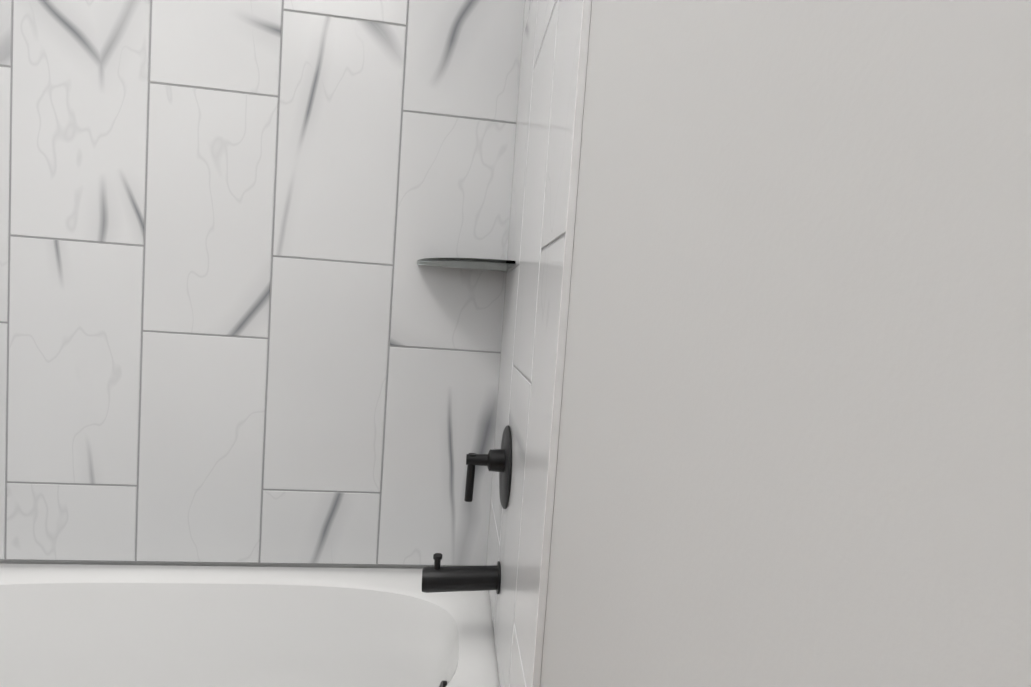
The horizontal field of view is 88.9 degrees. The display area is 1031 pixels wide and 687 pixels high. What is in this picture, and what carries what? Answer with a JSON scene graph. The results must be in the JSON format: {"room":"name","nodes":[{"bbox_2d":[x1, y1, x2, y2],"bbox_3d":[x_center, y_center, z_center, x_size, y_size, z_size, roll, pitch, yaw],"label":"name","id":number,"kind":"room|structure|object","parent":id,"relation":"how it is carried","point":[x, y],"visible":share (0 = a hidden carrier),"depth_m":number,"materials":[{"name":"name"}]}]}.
{"room":"bathroom","nodes":[
{"label":"bathroom","id":0,"kind":"room"},
{"bbox_2d":[0,560,432,568],"bbox_3d":[-0.767,-0.432,1.384,1.524,2.786,0.120,4,3,-7],"label":"wall","id":1,"kind":"structure","parent":0,"point":[201,564],"depth_m":1.39,"materials":[{"name":"marble"},{"name":"grout"}]},
{"bbox_2d":[0,0,524,565],"bbox_3d":[-0.746,-0.620,1.304,1.524,2.396,0.002,4,3,-7],"label":"wall tile","id":2,"kind":"structure","parent":1,"relation":"attached to","point":[238,324],"depth_m":1.34,"materials":[{"name":"tile"}]},
{"bbox_2d":[417,258,515,271],"bbox_3d":[-0.130,-0.197,1.281,0.235,0.008,0.235,4,3,-7],"label":"glass corner shelf","id":3,"kind":"object","parent":2,"relation":"attached to","point":[488,264],"visible":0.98,"depth_m":1.25,"materials":[{"name":"grey"}]},
{"bbox_2d":[540,0,1030,686],"bbox_3d":[0.314,-0.223,-0.875,0.120,2.786,4.870,4,3,-7],"label":"wall","id":4,"kind":"structure","parent":0,"point":[794,444],"depth_m":0.21,"materials":[{"name":"white paint"}]},
{"bbox_2d":[486,0,582,686],"bbox_3d":[0.046,-0.546,1.002,0.002,2.396,0.785,4,3,-7],"label":"wall tile","id":5,"kind":"structure","parent":4,"relation":"attached to","point":[544,131],"depth_m":0.87,"materials":[{"name":"tile"}]},
{"bbox_2d":[422,553,500,593],"bbox_3d":[-0.114,0.484,1.106,0.162,0.079,0.064,4,3,-7],"label":"tub spout","id":6,"kind":"object","parent":5,"relation":"attached to","point":[436,577],"visible":1,"depth_m":1.09,"materials":[{"name":"black metal"}]},
{"bbox_2d":[464,425,511,508],"bbox_3d":[-0.060,0.255,1.096,0.086,0.170,0.170,4,3,-7],"label":"shower valve","id":7,"kind":"object","parent":5,"relation":"attached to","point":[497,460],"visible":1,"depth_m":1.08,"materials":[{"name":"black metal"}]},
{"bbox_2d":[532,0,591,686],"bbox_3d":[-0.658,-0.565,0.522,1.523,2.400,0.006,4,3,-7],"label":"trim","id":8,"kind":"structure","parent":4,"relation":"attached to","point":[569,240],"depth_m":0.64,"materials":[{"name":"white"}]},
{"bbox_3d":[-0.600,1.138,-0.887,1.764,0.050,4.870,4,3,-7],"label":"floor","id":9,"kind":"structure","parent":0,"visible":0},
{"bbox_2d":[0,563,499,686],"bbox_3d":[-0.803,0.792,1.032,1.517,0.384,0.708,4,3,-7],"label":"bathtub","id":10,"kind":"object","parent":9,"relation":"on","point":[70,625],"visible":0.96,"depth_m":1.29,"materials":[{"name":"white ceramic"}]}
]}

